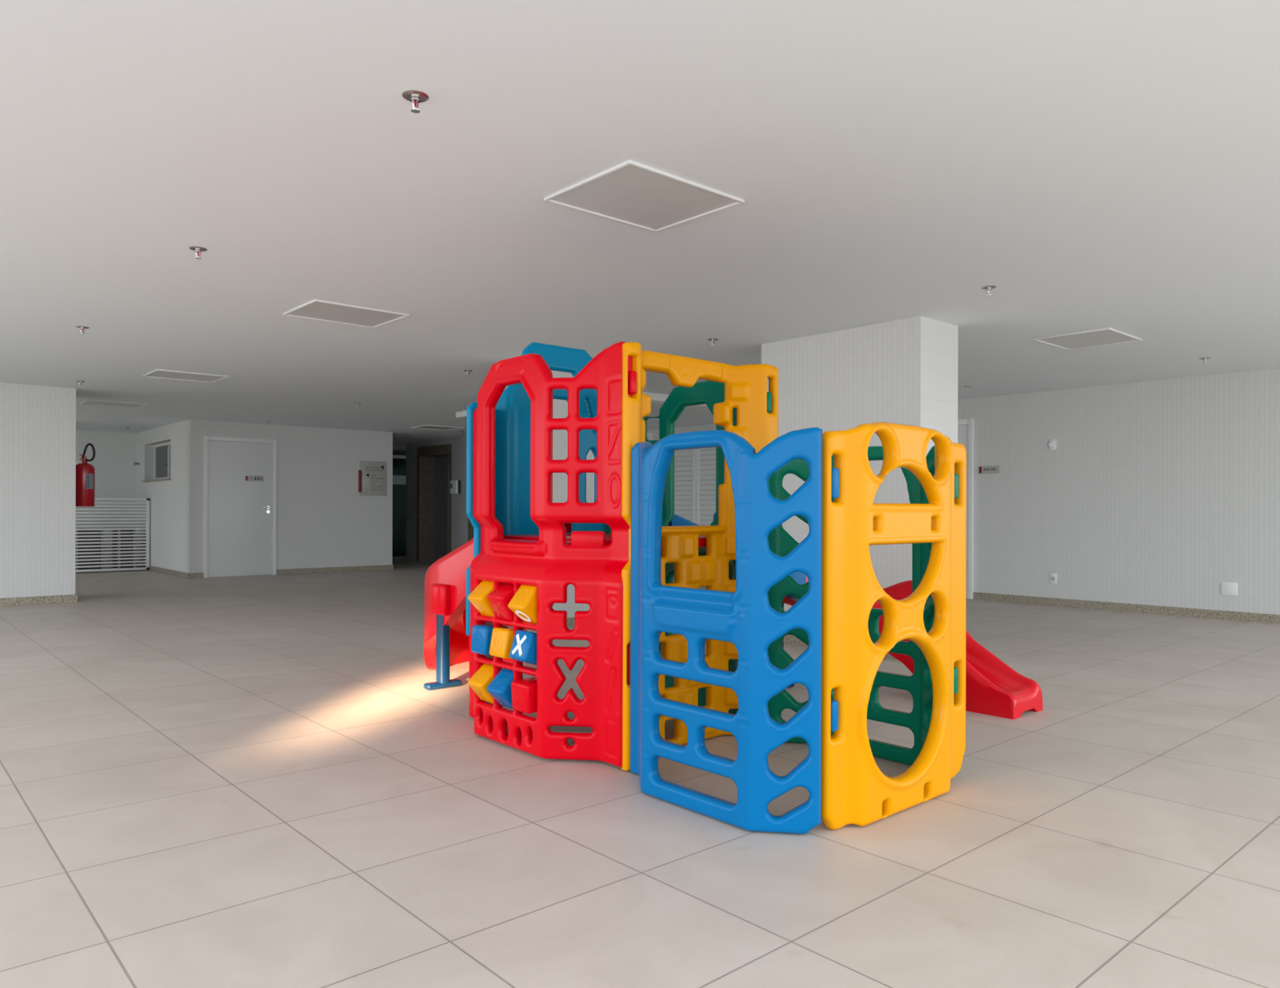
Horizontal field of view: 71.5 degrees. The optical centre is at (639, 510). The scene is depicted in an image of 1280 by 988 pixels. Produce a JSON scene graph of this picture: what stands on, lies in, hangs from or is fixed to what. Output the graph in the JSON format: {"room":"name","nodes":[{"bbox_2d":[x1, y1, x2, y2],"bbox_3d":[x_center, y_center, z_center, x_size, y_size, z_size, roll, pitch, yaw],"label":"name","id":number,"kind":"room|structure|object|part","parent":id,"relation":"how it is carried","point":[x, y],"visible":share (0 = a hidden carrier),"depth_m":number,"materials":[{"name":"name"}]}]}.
{"room":"indoor play area","nodes":[
{"label":"indoor play area","id":0,"kind":"room"},
{"bbox_2d":[0,382,75,598],"bbox_3d":[-7.411,-0.174,9.856,1.825,2.425,0.920,0,0,-42],"label":"wall","id":1,"kind":"structure","parent":0,"point":[37,423],"depth_m":9.88,"materials":[{"name":"paint"}]},
{"bbox_2d":[0,593,77,605],"bbox_3d":[-7.416,0.996,9.856,1.863,0.085,0.958,0,0,-42],"label":"baseboard","id":2,"kind":"structure","parent":1,"relation":"attached to","point":[67,597],"depth_m":9.87,"materials":[{"name":"stone"}]},
{"bbox_2d":[75,443,95,506],"bbox_3d":[-6.543,-0.417,10.438,0.245,0.745,0.213,0,0,-42],"label":"fire extinguisher","id":3,"kind":"object","parent":1,"relation":"attached to","point":[85,472],"visible":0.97,"depth_m":10.38,"materials":[{"name":"red metal"}]},
{"bbox_2d":[75,430,135,568],"bbox_3d":[-11.452,-0.186,14.131,6.470,2.425,0.200,0,0,-42],"label":"wall","id":4,"kind":"structure","parent":0,"point":[114,459],"depth_m":15.81,"materials":[{"name":"white paint"}]},
{"bbox_2d":[135,420,186,572],"bbox_3d":[-7.980,-0.176,14.944,0.200,2.425,3.200,0,0,-42],"label":"wall","id":5,"kind":"structure","parent":0,"point":[167,498],"depth_m":14.64,"materials":[{"name":"white paint"}]},
{"bbox_2d":[75,497,149,572],"bbox_3d":[-9.114,0.404,14.646,1.850,1.220,0.040,0,0,-42],"label":"gate","id":6,"kind":"object","parent":5,"relation":"attached to","point":[147,548],"visible":0.59,"depth_m":14.90,"materials":[{"name":"white metal"}]},
{"bbox_2d":[133,461,141,466],"bbox_3d":[-8.927,-0.826,15.786,0.100,0.090,0.090,0,0,-42],"label":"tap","id":7,"kind":"object","parent":5,"relation":"attached to","point":[140,462],"visible":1,"depth_m":15.78,"materials":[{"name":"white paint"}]},
{"bbox_2d":[142,441,171,482],"bbox_3d":[-8.062,-0.818,15.024,0.240,0.660,1.750,0,0,-42],"label":"window","id":8,"kind":"structure","parent":5,"relation":"in","point":[162,451],"depth_m":15.33,"materials":[{"name":"white paint"}]},
{"bbox_3d":[-8.085,-0.503,15.004,0.180,0.030,1.750,0,0,-42],"label":"sill","id":9,"kind":"part","parent":8,"relation":"part of","materials":[{"name":"stone"}]},
{"bbox_3d":[-8.231,-0.834,15.342,0.010,0.540,0.900,0,0,-42],"label":"pane","id":10,"kind":"part","parent":8,"relation":"part of","materials":[{"name":"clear glass"}]},
{"bbox_3d":[-7.998,-0.833,15.080,0.070,0.630,1.690,0,0,-42],"label":"frame","id":11,"kind":"part","parent":8,"relation":"part of","materials":[{"name":"white paint"}]},
{"bbox_2d":[136,562,188,578],"bbox_3d":[-7.998,0.994,14.797,0.018,0.085,3.400,0,0,-42],"label":"baseboard","id":12,"kind":"structure","parent":5,"relation":"attached to","point":[169,571],"depth_m":14.38,"materials":[{"name":"stone"}]},
{"bbox_2d":[185,418,392,577],"bbox_3d":[-5.686,-0.169,14.710,3.315,2.425,0.200,0,0,-42],"label":"wall","id":13,"kind":"structure","parent":0,"point":[323,520],"depth_m":14.82,"materials":[{"name":"paint"}]},
{"bbox_2d":[188,572,203,578],"bbox_3d":[-6.788,0.998,13.586,0.210,0.085,0.018,0,0,-42],"label":"baseboard","id":14,"kind":"structure","parent":13,"relation":"in","point":[196,575],"depth_m":13.58,"materials":[{"name":"stone"}]},
{"bbox_2d":[203,435,276,577],"bbox_3d":[-6.276,-0.051,14.002,1.095,2.185,0.074,0,0,-42],"label":"door","id":15,"kind":"structure","parent":13,"relation":"in","point":[240,514],"depth_m":14.00,"materials":[{"name":"white paint"}]},
{"bbox_2d":[245,475,264,481],"bbox_3d":[-6.129,-0.506,14.148,0.285,0.090,0.014,0,0,-42],"label":"sign","id":16,"kind":"object","parent":15,"relation":"attached to","point":[248,477],"visible":1,"depth_m":14.14,"materials":[{"name":"grey plastic"}]},
{"bbox_2d":[276,564,393,574],"bbox_3d":[-5.124,1.003,15.067,2.025,0.085,0.018,0,0,-42],"label":"baseboard","id":17,"kind":"structure","parent":13,"relation":"attached to","point":[335,569],"depth_m":15.02,"materials":[{"name":"stone"}]},
{"bbox_2d":[358,460,386,495],"bbox_3d":[-4.651,-0.553,15.477,0.510,0.600,0.028,0,0,-42],"label":"direction sign","id":18,"kind":"object","parent":13,"relation":"attached to","point":[372,475],"visible":1,"depth_m":15.47,"materials":[{"name":"grey plastic"}]},
{"bbox_2d":[405,436,467,561],"bbox_3d":[-2.655,-0.160,17.279,1.700,2.425,4.750,0,0,-42],"label":"wall","id":19,"kind":"structure","parent":0,"point":[459,516],"depth_m":17.11,"materials":[{"name":"grey paint"}]},
{"bbox_2d":[417,444,452,561],"bbox_3d":[-3.923,-0.114,17.730,0.435,2.325,1.370,0,0,-42],"label":"door","id":20,"kind":"structure","parent":19,"relation":"in","point":[433,462],"depth_m":18.08,"materials":[{"name":"grey metal"}]},
{"bbox_3d":[-4.001,-0.022,18.062,0.040,2.140,0.591,0,0,-42],"label":"panel","id":21,"kind":"part","parent":20,"relation":"part of","materials":[{"name":"brown wood"}]},
{"bbox_3d":[-3.841,-0.001,17.844,0.010,2.100,0.060,0,0,-42],"label":"edge trim","id":22,"kind":"part","parent":20,"relation":"part of","materials":[{"name":"brown wood"}]},
{"bbox_2d":[449,480,461,493],"bbox_3d":[-3.511,-0.440,16.896,0.089,0.260,0.282,0,0,-42],"label":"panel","id":23,"kind":"object","parent":19,"relation":"attached to","point":[455,485],"visible":1,"depth_m":16.82,"materials":[{"name":"silver metal"}]},
{"bbox_2d":[467,517,473,541],"bbox_3d":[-2.594,-0.110,16.236,0.435,2.325,1.370,0,0,-42],"label":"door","id":24,"kind":"structure","parent":19,"relation":"in","point":[470,528],"depth_m":16.56,"materials":[{"name":"wood"}]},
{"bbox_2d":[504,370,594,617],"bbox_3d":[-0.735,-0.155,8.313,0.950,2.425,0.500,0,0,-42],"label":"wall","id":25,"kind":"structure","parent":0,"point":[560,407],"depth_m":8.02,"materials":[{"name":"paint"}]},
{"bbox_2d":[525,617,574,631],"bbox_3d":[-0.739,1.015,8.313,0.986,0.085,0.536,0,0,-42],"label":"baseboard","id":26,"kind":"structure","parent":25,"relation":"attached to","point":[571,620],"depth_m":8.06,"materials":[{"name":"stone"}]},
{"bbox_2d":[0,0,1279,454],"bbox_3d":[-3.492,-1.525,12.281,15.900,0.300,27.000,0,0,-42],"label":"ceiling","id":27,"kind":"structure","parent":0,"point":[1095,164],"depth_m":3.72,"materials":[{"name":"white paint"}]},
{"bbox_2d":[75,380,84,386],"bbox_3d":[-5.991,-1.357,9.523,0.086,0.050,0.086,0,0,25],"label":"sprinkler","id":28,"kind":"object","parent":27,"relation":"attached to","point":[79,381],"visible":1,"depth_m":9.52,"materials":[{"name":"silver metal"}]},
{"bbox_2d":[75,325,89,333],"bbox_3d":[-4.195,-1.352,6.691,0.086,0.050,0.086,0,0,25],"label":"sprinkler","id":29,"kind":"object","parent":27,"relation":"attached to","point":[81,327],"visible":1,"depth_m":6.68,"materials":[{"name":"silver metal"}]},
{"bbox_3d":[-4.195,-1.375,6.691,0.086,0.004,0.086,0,0,25],"label":"plate","id":30,"kind":"part","parent":29,"relation":"part of","materials":[{"name":"silver metal"}]},
{"bbox_2d":[75,419,97,424],"bbox_3d":[-8.917,-1.384,13.880,0.670,0.014,0.574,0,0,-42],"label":"recessed light","id":31,"kind":"object","parent":27,"relation":"in","point":[81,422],"visible":0.46,"depth_m":14.03,"materials":[{"name":"white plastic"}]},
{"bbox_2d":[75,421,93,423],"bbox_3d":[-8.917,-1.388,13.880,0.638,0.006,0.542,0,0,-42],"label":"diffuser","id":32,"kind":"object","parent":31,"relation":"attached to","point":[77,422],"depth_m":14.04,"materials":[{"name":"white plastic"}]},
{"bbox_2d":[79,399,147,408],"bbox_3d":[-6.830,-1.378,11.534,0.670,0.014,0.574,0,0,-42],"label":"recessed light","id":33,"kind":"object","parent":27,"relation":"in","point":[89,402],"visible":1,"depth_m":11.52,"materials":[{"name":"white plastic"}]},
{"bbox_2d":[82,400,144,407],"bbox_3d":[-6.830,-1.382,11.534,0.638,0.006,0.542,0,0,-42],"label":"diffuser","id":34,"kind":"object","parent":33,"relation":"attached to","point":[107,403],"depth_m":11.52,"materials":[{"name":"white"}]},
{"bbox_2d":[142,368,229,382],"bbox_3d":[-4.652,-1.371,9.108,0.670,0.014,0.574,0,0,-42],"label":"recessed light","id":35,"kind":"object","parent":27,"relation":"in","point":[157,373],"visible":1,"depth_m":9.10,"materials":[{"name":"white plastic"}]},
{"bbox_2d":[189,246,207,258],"bbox_3d":[-2.319,-1.347,4.666,0.086,0.050,0.086,0,0,25],"label":"sprinkler","id":36,"kind":"object","parent":27,"relation":"attached to","point":[197,249],"visible":1,"depth_m":4.66,"materials":[{"name":"silver metal"}]},
{"bbox_3d":[-2.319,-1.348,4.666,0.030,0.045,0.030,0,0,-38],"label":"frame","id":37,"kind":"part","parent":36,"relation":"part of","materials":[{"name":"silver metal"}]},
{"bbox_3d":[-2.318,-1.369,4.666,0.086,0.004,0.086,0,0,25],"label":"plate","id":38,"kind":"part","parent":36,"relation":"part of","materials":[{"name":"silver metal"}]},
{"bbox_2d":[283,298,409,328],"bbox_3d":[-2.049,-1.364,6.204,0.670,0.014,0.574,0,0,-42],"label":"recessed light","id":39,"kind":"object","parent":27,"relation":"in","point":[314,309],"visible":1,"depth_m":6.19,"materials":[{"name":"white plastic"}]},
{"bbox_2d":[402,89,428,113],"bbox_3d":[-0.742,-1.342,2.937,0.086,0.050,0.086,0,0,25],"label":"sprinkler","id":40,"kind":"object","parent":27,"relation":"attached to","point":[414,96],"visible":1,"depth_m":2.93,"materials":[{"name":"silver metal"}]},
{"bbox_3d":[-0.742,-1.343,2.937,0.030,0.045,0.030,0,0,-38],"label":"frame","id":41,"kind":"part","parent":40,"relation":"part of","materials":[{"name":"silver metal"}]},
{"bbox_3d":[-0.742,-1.365,2.937,0.086,0.004,0.086,0,0,25],"label":"plate","id":42,"kind":"part","parent":40,"relation":"part of","materials":[{"name":"silver metal"}]},
{"bbox_2d":[410,424,463,430],"bbox_3d":[-3.356,-1.368,14.731,0.670,0.014,0.574,0,0,-42],"label":"recessed light","id":43,"kind":"object","parent":27,"relation":"in","point":[427,426],"visible":1,"depth_m":14.70,"materials":[{"name":"white"}]},
{"bbox_2d":[415,425,458,429],"bbox_3d":[-3.356,-1.372,14.731,0.638,0.006,0.542,0,0,-42],"label":"diffuser","id":44,"kind":"object","parent":43,"relation":"attached to","point":[428,427],"depth_m":14.70,"materials":[{"name":"white plastic"}]},
{"bbox_2d":[455,397,466,417],"bbox_3d":[-1.850,-1.253,10.510,0.070,0.235,1.170,0,0,-42],"label":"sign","id":45,"kind":"object","parent":27,"relation":"hanging from","point":[462,414],"visible":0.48,"depth_m":10.84,"materials":[{"name":"white paint"}]},
{"bbox_2d":[463,369,472,375],"bbox_3d":[-1.685,-1.345,8.723,0.086,0.050,0.086,0,0,25],"label":"sprinkler","id":46,"kind":"object","parent":27,"relation":"attached to","point":[467,371],"visible":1,"depth_m":8.71,"materials":[{"name":"silver metal"}]},
{"bbox_2d":[543,160,744,232],"bbox_3d":[0.019,-1.358,3.895,0.670,0.014,0.574,0,0,-42],"label":"recessed light","id":47,"kind":"object","parent":27,"relation":"in","point":[630,193],"visible":1,"depth_m":3.87,"materials":[{"name":"white plastic"}]},
{"bbox_2d":[707,338,718,346],"bbox_3d":[0.582,-1.338,7.099,0.086,0.050,0.086,0,0,25],"label":"sprinkler","id":48,"kind":"object","parent":27,"relation":"attached to","point":[713,340],"visible":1,"depth_m":7.09,"materials":[{"name":"silver metal"}]},
{"bbox_2d":[981,285,996,296],"bbox_3d":[2.127,-1.334,5.422,0.086,0.050,0.086,0,0,25],"label":"sprinkler","id":49,"kind":"object","parent":27,"relation":"attached to","point":[988,288],"visible":1,"depth_m":5.41,"materials":[{"name":"silver metal"}]},
{"bbox_3d":[2.127,-1.335,5.422,0.030,0.045,0.030,0,0,-38],"label":"frame","id":50,"kind":"part","parent":49,"relation":"part of","materials":[{"name":"silver metal"}]},
{"bbox_3d":[2.127,-1.357,5.422,0.086,0.004,0.086,0,0,25],"label":"plate","id":51,"kind":"part","parent":49,"relation":"part of","materials":[{"name":"silver metal"}]},
{"bbox_2d":[1032,327,1142,350],"bbox_3d":[3.538,-1.348,7.025,0.670,0.014,0.574,0,0,-42],"label":"recessed light","id":52,"kind":"object","parent":27,"relation":"in","point":[1103,336],"visible":1,"depth_m":7.01,"materials":[{"name":"white plastic"}]},
{"bbox_2d":[1199,357,1210,364],"bbox_3d":[5.020,-1.325,7.902,0.086,0.050,0.086,0,0,25],"label":"sprinkler","id":53,"kind":"object","parent":27,"relation":"attached to","point":[1202,358],"visible":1,"depth_m":7.89,"materials":[{"name":"silver metal"}]},
{"bbox_2d":[0,555,1279,987],"bbox_3d":[-1.665,1.155,1.868,80.000,0.200,85.000,0,0,-42],"label":"floor","id":54,"kind":"structure","parent":0,"point":[247,781],"depth_m":2.94,"materials":[{"name":"tile"}]},
{"bbox_2d":[75,528,104,572],"bbox_3d":[-9.346,0.673,15.033,0.420,0.720,0.415,0,0,-42],"label":"crate","id":55,"kind":"object","parent":54,"relation":"on","point":[102,567],"visible":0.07,"depth_m":14.89,"materials":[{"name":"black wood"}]},
{"bbox_2d":[112,529,136,570],"bbox_3d":[-8.935,0.674,15.399,0.280,0.720,0.415,0,0,-42],"label":"crate","id":56,"kind":"object","parent":54,"relation":"on","point":[125,566],"visible":0.28,"depth_m":15.27,"materials":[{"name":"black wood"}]},
{"bbox_2d":[423,341,1043,833],"bbox_3d":[0.172,0.099,4.994,2.636,1.923,3.827,0,0,-42],"label":"playset","id":57,"kind":"object","parent":54,"relation":"on","point":[621,552],"visible":1,"depth_m":3.61,"materials":[{"name":"multicoloured plastic"}]},
{"bbox_3d":[-1.173,0.822,5.296,0.230,0.470,0.080,0,0,-42],"label":"support post","id":58,"kind":"part","parent":57,"relation":"part of","materials":[{"name":"blue plastic"}]},
{"bbox_3d":[-0.473,-0.117,4.760,0.960,1.504,0.167,0,0,-42],"label":"tower panel","id":59,"kind":"part","parent":57,"relation":"part of","materials":[{"name":"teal plastic"}]},
{"bbox_3d":[-0.490,0.177,4.028,0.269,1.740,1.196,0,0,-42],"label":"tower panel","id":60,"kind":"part","parent":57,"relation":"part of","materials":[{"name":"red plastic"}]},
{"bbox_3d":[0.221,0.179,4.661,0.269,1.740,1.196,0,0,-42],"label":"tower panel","id":61,"kind":"part","parent":57,"relation":"part of","materials":[{"name":"teal plastic"}]},
{"bbox_3d":[0.243,0.182,3.972,0.949,1.750,0.191,0,0,-42],"label":"tower panel","id":62,"kind":"part","parent":57,"relation":"part of","materials":[{"name":"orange plastic"}]},
{"bbox_3d":[0.226,0.389,3.196,0.202,1.335,0.928,0,0,-42],"label":"playhouse panel","id":63,"kind":"part","parent":57,"relation":"part of","materials":[{"name":"blue plastic"}]},
{"bbox_3d":[0.835,0.812,5.409,0.080,0.500,0.230,0,0,-42],"label":"support post","id":64,"kind":"part","parent":57,"relation":"part of","materials":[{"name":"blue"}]},
{"bbox_3d":[0.932,0.391,3.825,0.189,1.335,0.928,0,0,-42],"label":"playhouse panel","id":65,"kind":"part","parent":57,"relation":"part of","materials":[{"name":"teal plastic"}]},
{"bbox_3d":[0.962,0.380,3.202,0.897,1.367,0.114,0,0,-42],"label":"playhouse panel","id":66,"kind":"part","parent":57,"relation":"part of","materials":[{"name":"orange plastic"}]},
{"bbox_2d":[761,315,958,611],"bbox_3d":[1.669,-0.148,6.935,0.513,2.425,1.455,0,0,-42],"label":"column","id":67,"kind":"structure","parent":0,"point":[904,371],"depth_m":6.51,"materials":[{"name":"paint"}]},
{"bbox_2d":[783,634,897,659],"bbox_3d":[1.667,1.022,6.936,0.548,0.085,1.491,0,0,-42],"label":"baseboard","id":68,"kind":"structure","parent":67,"relation":"attached to","point":[789,638],"depth_m":7.02,"materials":[{"name":"stone"}]},
{"bbox_2d":[646,368,1279,614],"bbox_3d":[4.236,-0.140,10.660,0.200,2.425,14.300,0,0,-42],"label":"wall","id":69,"kind":"structure","parent":0,"point":[1162,492],"depth_m":9.38,"materials":[{"name":"paint"}]},
{"bbox_2d":[646,432,653,439],"bbox_3d":[-0.152,-0.125,15.416,0.035,2.370,1.090,0,0,-42],"label":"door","id":70,"kind":"structure","parent":69,"relation":"in","point":[649,435],"depth_m":15.03,"materials":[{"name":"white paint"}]},
{"bbox_2d":[643,391,711,413],"bbox_3d":[0.610,-1.321,11.092,4.650,0.085,0.530,0,0,-42],"label":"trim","id":71,"kind":"structure","parent":69,"relation":"attached to","point":[657,399],"depth_m":10.77,"materials":[{"name":"white paint"}]},
{"bbox_2d":[674,429,715,525],"bbox_3d":[0.891,-0.102,14.216,0.072,2.330,1.360,0,0,-42],"label":"door","id":72,"kind":"structure","parent":69,"relation":"in","point":[702,483],"depth_m":14.20,"materials":[{"name":"white paint"}]},
{"bbox_3d":[0.899,-0.102,14.223,0.050,2.330,1.360,0,0,-42],"label":"frame","id":73,"kind":"part","parent":72,"relation":"part of","materials":[{"name":"white paint"}]},
{"bbox_2d":[957,417,973,599],"bbox_3d":[3.662,-0.019,11.100,0.074,2.180,1.040,0,0,-42],"label":"door","id":74,"kind":"structure","parent":69,"relation":"in","point":[965,433],"depth_m":10.74,"materials":[{"name":"white paint"}]},
{"bbox_2d":[978,465,999,473],"bbox_3d":[4.155,-0.483,10.587,0.020,0.090,0.250,0,0,-42],"label":"room sign","id":75,"kind":"object","parent":69,"relation":"attached to","point":[993,468],"visible":1,"depth_m":10.57,"materials":[{"name":"grey plastic"}]},
{"bbox_2d":[1048,439,1056,449],"bbox_3d":[4.645,-0.742,10.022,0.040,0.115,0.080,0,0,-42],"label":"wall sensor","id":76,"kind":"object","parent":69,"relation":"attached to","point":[1052,444],"visible":1,"depth_m":10.01,"materials":[{"name":"white paint"}]},
{"bbox_2d":[1049,573,1057,583],"bbox_3d":[4.659,0.768,10.021,0.014,0.115,0.075,0,0,-42],"label":"power outlet","id":77,"kind":"object","parent":69,"relation":"attached to","point":[1053,576],"visible":1,"depth_m":10.02,"materials":[{"name":"white paint"}]},
{"bbox_2d":[973,591,1279,623],"bbox_3d":[6.463,1.036,7.990,0.018,0.085,7.345,0,0,-42],"label":"baseboard","id":78,"kind":"structure","parent":69,"relation":"attached to","point":[1174,611],"depth_m":9.37,"materials":[{"name":"stone"}]},
{"bbox_2d":[1221,582,1237,595],"bbox_3d":[5.797,0.772,8.745,0.010,0.125,0.140,0,0,-42],"label":"plate","id":79,"kind":"object","parent":69,"relation":"attached to","point":[1227,588],"visible":1,"depth_m":8.74,"materials":[{"name":"white paint"}]},
{"bbox_3d":[-1.054,-0.156,21.346,0.200,2.425,8.300,0,0,-42],"label":"wall","id":80,"kind":"structure","parent":0,"visible":0},
{"bbox_2d":[392,454,405,555],"bbox_3d":[-4.574,-0.098,20.564,6.100,2.250,0.050,0,0,-42],"label":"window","id":81,"kind":"structure","parent":80,"relation":"in","point":[398,461],"depth_m":19.84,"materials":[{"name":"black glass"}]},
{"bbox_3d":[-4.571,-1.188,20.564,6.100,0.070,0.050,0,0,-42],"label":"head rail","id":82,"kind":"part","parent":81,"relation":"part of","materials":[{"name":"grey metal"}]}
]}

